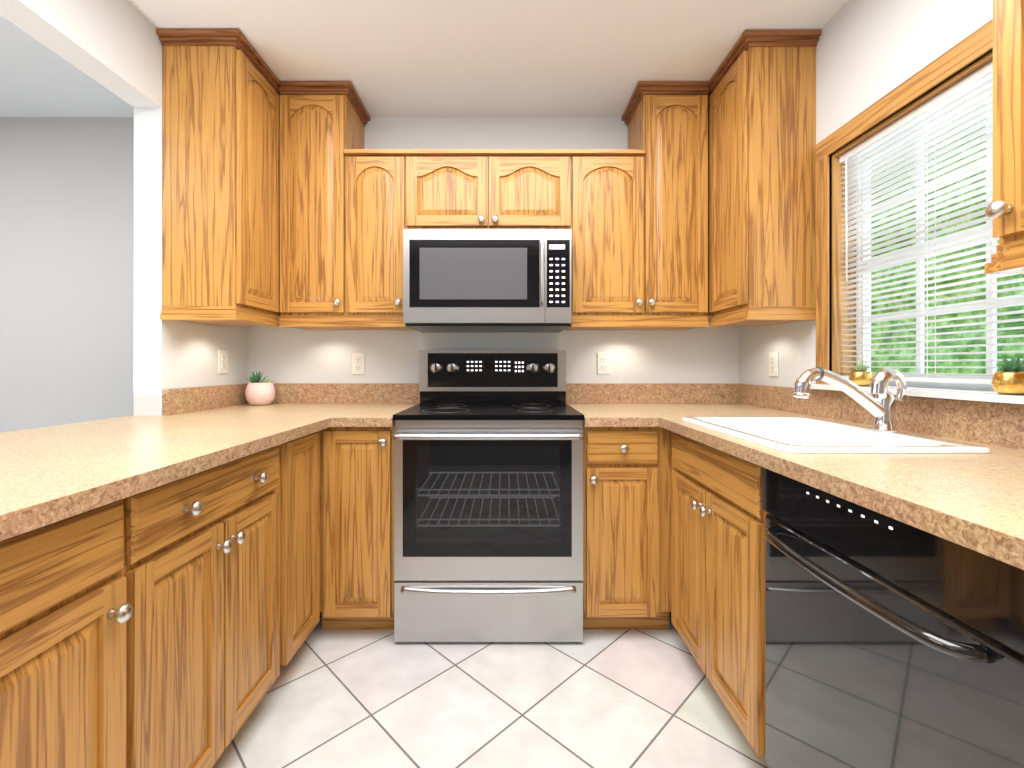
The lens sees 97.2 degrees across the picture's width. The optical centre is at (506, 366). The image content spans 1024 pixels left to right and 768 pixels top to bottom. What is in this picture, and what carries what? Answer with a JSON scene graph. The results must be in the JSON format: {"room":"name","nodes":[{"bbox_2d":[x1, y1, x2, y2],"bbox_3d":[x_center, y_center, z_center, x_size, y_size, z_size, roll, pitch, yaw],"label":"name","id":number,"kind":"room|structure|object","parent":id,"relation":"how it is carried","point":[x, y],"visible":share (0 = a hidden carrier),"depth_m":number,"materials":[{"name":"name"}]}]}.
{"room":"kitchen","nodes":[
{"label":"kitchen","id":0,"kind":"room"},
{"bbox_2d":[0,0,247,415],"bbox_3d":[-1.486,-0.129,0.500,0.115,2.500,4.000,0,0,0],"label":"wall","id":1,"kind":"structure","parent":0,"point":[114,47],"depth_m":1.87,"materials":[{"name":"white paint"}]},
{"bbox_2d":[156,32,287,319],"bbox_3d":[-1.238,-0.803,2.042,0.378,1.108,0.337,0,0,0],"label":"upper cabinet","id":2,"kind":"object","parent":1,"relation":"attached to","point":[225,111],"depth_m":1.87,"materials":[{"name":"brown wood"}]},
{"bbox_2d":[218,350,227,373],"bbox_3d":[-1.423,-0.022,2.269,0.009,0.120,0.073,0,0,0],"label":"outlet","id":3,"kind":"object","parent":1,"relation":"attached to","point":[222,361],"visible":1,"depth_m":2.26,"materials":[{"name":"white plastic"}]},
{"bbox_2d":[0,117,738,432],"bbox_3d":[-1.597,-0.129,2.550,6.006,2.500,0.100,0,0,0],"label":"wall","id":4,"kind":"structure","parent":0,"point":[66,270],"depth_m":2.50,"materials":[{"name":"grey paint"}]},
{"bbox_2d":[272,81,371,323],"bbox_3d":[-0.927,-0.803,2.326,0.396,1.108,0.344,0,0,0],"label":"upper cabinet","id":5,"kind":"object","parent":4,"relation":"attached to","point":[294,204],"depth_m":2.19,"materials":[{"name":"brown wood"}]},
{"bbox_2d":[352,353,364,373],"bbox_3d":[-0.819,-0.014,2.494,0.073,0.120,0.009,0,0,0],"label":"electrical outlet","id":6,"kind":"object","parent":4,"relation":"attached to","point":[358,363],"visible":1,"depth_m":2.49,"materials":[{"name":"white plastic"}]},
{"bbox_2d":[360,144,407,323],"bbox_3d":[-0.637,-0.649,2.345,0.295,0.799,0.308,0,0,0],"label":"upper cabinet","id":7,"kind":"object","parent":4,"relation":"attached to","point":[383,172],"depth_m":2.19,"materials":[{"name":"brown wood"}]},
{"bbox_2d":[408,149,567,228],"bbox_3d":[-0.086,-0.840,2.345,0.807,0.417,0.308,0,0,0],"label":"upper cabinet","id":8,"kind":"object","parent":4,"relation":"attached to","point":[448,188],"depth_m":2.19,"materials":[{"name":"brown wood"}]},
{"bbox_2d":[403,229,570,332],"bbox_3d":[-0.086,-0.406,2.257,0.768,0.441,0.479,0,0,0],"label":"microwave","id":9,"kind":"object","parent":8,"relation":"attached to","point":[486,280],"visible":1,"depth_m":2.06,"materials":[{"name":"silver metal"}]},
{"bbox_2d":[597,353,609,373],"bbox_3d":[0.539,-0.014,2.494,0.073,0.120,0.009,0,0,0],"label":"electrical outlet","id":10,"kind":"object","parent":4,"relation":"attached to","point":[603,363],"visible":1,"depth_m":2.49,"materials":[{"name":"white plastic"}]},
{"bbox_2d":[568,144,647,323],"bbox_3d":[0.494,-0.649,2.345,0.355,0.799,0.308,0,0,0],"label":"upper cabinet","id":11,"kind":"object","parent":4,"relation":"attached to","point":[599,180],"depth_m":2.19,"materials":[{"name":"brown wood"}]},
{"bbox_2d":[621,81,715,323],"bbox_3d":[0.814,-0.803,2.326,0.395,1.108,0.344,0,0,0],"label":"upper cabinet","id":12,"kind":"object","parent":4,"relation":"attached to","point":[662,118],"depth_m":2.19,"materials":[{"name":"brown wood"}]},
{"bbox_2d":[0,0,847,116],"bbox_3d":[-1.597,-1.419,0.500,6.006,0.080,4.200,0,0,0],"label":"ceiling","id":13,"kind":"structure","parent":0,"point":[494,58],"depth_m":1.97,"materials":[{"name":"white paint"}]},
{"bbox_2d":[212,612,769,767],"bbox_3d":[-1.597,1.146,0.500,6.006,0.050,4.200,0,0,0],"label":"floor","id":14,"kind":"structure","parent":0,"point":[593,699],"depth_m":1.48,"materials":[{"name":"tile"}]},
{"bbox_2d":[0,483,167,767],"bbox_3d":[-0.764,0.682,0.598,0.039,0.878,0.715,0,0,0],"label":"base cabinet","id":15,"kind":"object","parent":14,"relation":"on","point":[84,596],"depth_m":0.81,"materials":[{"name":"brown wood"}]},
{"bbox_2d":[0,383,383,540],"bbox_3d":[-1.129,0.169,0.749,0.870,0.146,3.498,0,0,0],"label":"countertop","id":16,"kind":"structure","parent":15,"relation":"on","point":[56,473],"depth_m":1.23,"materials":[{"name":"laminate"}]},
{"bbox_2d":[245,371,275,404],"bbox_3d":[-1.304,0.115,2.395,0.143,0.180,0.143,0,0,0],"label":"potted plant","id":17,"kind":"object","parent":16,"relation":"on","point":[259,392],"visible":1,"depth_m":2.35,"materials":[{"name":"pink ceramic"}]},
{"bbox_2d":[168,440,291,767],"bbox_3d":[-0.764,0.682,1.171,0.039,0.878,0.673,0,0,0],"label":"base cabinet","id":18,"kind":"object","parent":14,"relation":"on","point":[173,624],"depth_m":1.20,"materials":[{"name":"brown wood"}]},
{"bbox_2d":[292,431,318,657],"bbox_3d":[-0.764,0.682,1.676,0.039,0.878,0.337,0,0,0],"label":"base cabinet","id":19,"kind":"object","parent":14,"relation":"on","point":[305,449],"depth_m":1.68,"materials":[{"name":"brown wood"}]},
{"bbox_2d":[319,425,394,629],"bbox_3d":[-0.620,0.682,2.162,0.328,0.878,0.672,0,0,0],"label":"base cabinet","id":20,"kind":"object","parent":14,"relation":"on","point":[356,464],"depth_m":1.83,"materials":[{"name":"brown wood"}]},
{"bbox_2d":[393,350,583,641],"bbox_3d":[-0.070,0.519,2.096,0.764,1.203,0.708,0,0,0],"label":"range","id":21,"kind":"object","parent":14,"relation":"on","point":[488,495],"visible":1,"depth_m":1.80,"materials":[{"name":"grey metal"}]},
{"bbox_2d":[583,426,602,629],"bbox_3d":[-0.071,0.682,2.162,0.897,0.878,0.672,0,0,0],"label":"base cabinet","id":22,"kind":"object","parent":14,"relation":"on","point":[592,436],"depth_m":1.83,"materials":[{"name":"brown wood"}]},
{"bbox_2d":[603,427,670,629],"bbox_3d":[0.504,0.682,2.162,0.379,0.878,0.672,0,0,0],"label":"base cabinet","id":23,"kind":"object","parent":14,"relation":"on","point":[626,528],"depth_m":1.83,"materials":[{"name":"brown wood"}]},
{"bbox_2d":[671,431,766,755],"bbox_3d":[0.955,0.682,1.540,0.668,0.878,0.760,0,0,0],"label":"base cabinet","id":24,"kind":"object","parent":14,"relation":"on","point":[718,514],"visible":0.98,"depth_m":1.37,"materials":[{"name":"brown wood"}]},
{"bbox_2d":[608,383,1023,569],"bbox_3d":[0.943,0.169,0.749,0.693,0.146,3.498,0,0,0],"label":"countertop","id":25,"kind":"structure","parent":24,"relation":"on","point":[973,501],"depth_m":1.04,"materials":[{"name":"laminate"}]},
{"bbox_2d":[682,417,991,452],"bbox_3d":[0.915,0.290,1.400,0.500,0.192,0.670,0,0,0],"label":"sink","id":26,"kind":"object","parent":25,"relation":"in","point":[802,434],"visible":0.35,"depth_m":1.41,"materials":[{"name":"white ceramic"}]},
{"bbox_2d":[793,367,906,432],"bbox_3d":[1.027,0.098,1.345,0.339,0.191,0.062,0,0,0],"label":"faucet","id":27,"kind":"object","parent":25,"relation":"on","point":[880,406],"visible":1,"depth_m":1.33,"materials":[{"name":"silver metal"}]},
{"bbox_2d":[762,467,1023,767],"bbox_3d":[0.929,0.684,0.858,0.665,0.873,0.595,0,0,0],"label":"dishwasher","id":28,"kind":"object","parent":14,"relation":"on","point":[891,642],"visible":1,"depth_m":0.79,"materials":[{"name":"black plastic"}]},
{"bbox_2d":[739,0,1023,404],"bbox_3d":[1.349,-0.129,0.500,0.115,2.500,4.000,0,0,0],"label":"wall","id":29,"kind":"structure","parent":0,"point":[869,53],"depth_m":1.65,"materials":[{"name":"white paint"}]},
{"bbox_2d":[700,36,818,319],"bbox_3d":[1.109,-0.803,2.045,0.360,1.108,0.331,0,0,0],"label":"upper cabinet","id":30,"kind":"object","parent":29,"relation":"attached to","point":[758,108],"depth_m":1.88,"materials":[{"name":"brown wood"}]},
{"bbox_2d":[769,352,778,376],"bbox_3d":[1.285,-0.009,2.172,0.009,0.120,0.073,0,0,0],"label":"outlet","id":31,"kind":"object","parent":29,"relation":"attached to","point":[773,364],"visible":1,"depth_m":2.16,"materials":[{"name":"white plastic"}]},
{"bbox_2d":[810,383,1023,403],"bbox_3d":[1.302,0.081,1.405,0.147,0.020,0.920,0,0,0],"label":"window sill","id":32,"kind":"structure","parent":29,"relation":"attached to","point":[986,397],"depth_m":1.24,"materials":[{"name":"white paint"}]},
{"bbox_2d":[849,361,872,385],"bbox_3d":[1.269,0.026,1.615,0.068,0.090,0.068,0,0,0],"label":"plant","id":33,"kind":"object","parent":32,"relation":"on","point":[860,375],"visible":0.96,"depth_m":1.59,"materials":[{"name":"gold metal"}]},
{"bbox_2d":[991,357,1023,394],"bbox_3d":[1.269,0.023,1.130,0.075,0.095,0.075,0,0,0],"label":"plant","id":34,"kind":"object","parent":32,"relation":"on","point":[1008,379],"visible":1,"depth_m":1.12,"materials":[{"name":"gold metal"}]},
{"bbox_2d":[816,19,1023,390],"bbox_3d":[1.339,-0.421,1.405,0.135,0.985,0.920,0,0,0],"label":"window","id":35,"kind":"structure","parent":29,"relation":"in","point":[965,57],"depth_m":1.62,"materials":[{"name":"brown wood"}]},
{"bbox_2d":[839,60,1023,383],"bbox_3d":[1.317,-0.387,1.405,0.046,0.871,0.730,0,0,0],"label":"window blinds","id":36,"kind":"object","parent":35,"relation":"attached to","point":[963,90],"visible":0.96,"depth_m":1.41,"materials":[{"name":"white plastic"}]},
{"bbox_2d":[984,0,1023,273],"bbox_3d":[1.123,-0.611,0.321,0.332,0.837,1.241,0,0,0],"label":"upper cabinet","id":37,"kind":"object","parent":29,"relation":"attached to","point":[1004,211],"visible":1,"depth_m":0.89,"materials":[{"name":"brown wood"}]},
{"label":"outside","id":38,"kind":"structure","parent":0,"visible":0},
{"bbox_2d":[871,104,1023,373],"bbox_3d":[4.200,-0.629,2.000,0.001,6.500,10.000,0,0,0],"label":"window glass","id":39,"kind":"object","parent":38,"point":[972,349],"depth_m":4.31,"materials":[{"name":"glass"}]}
]}

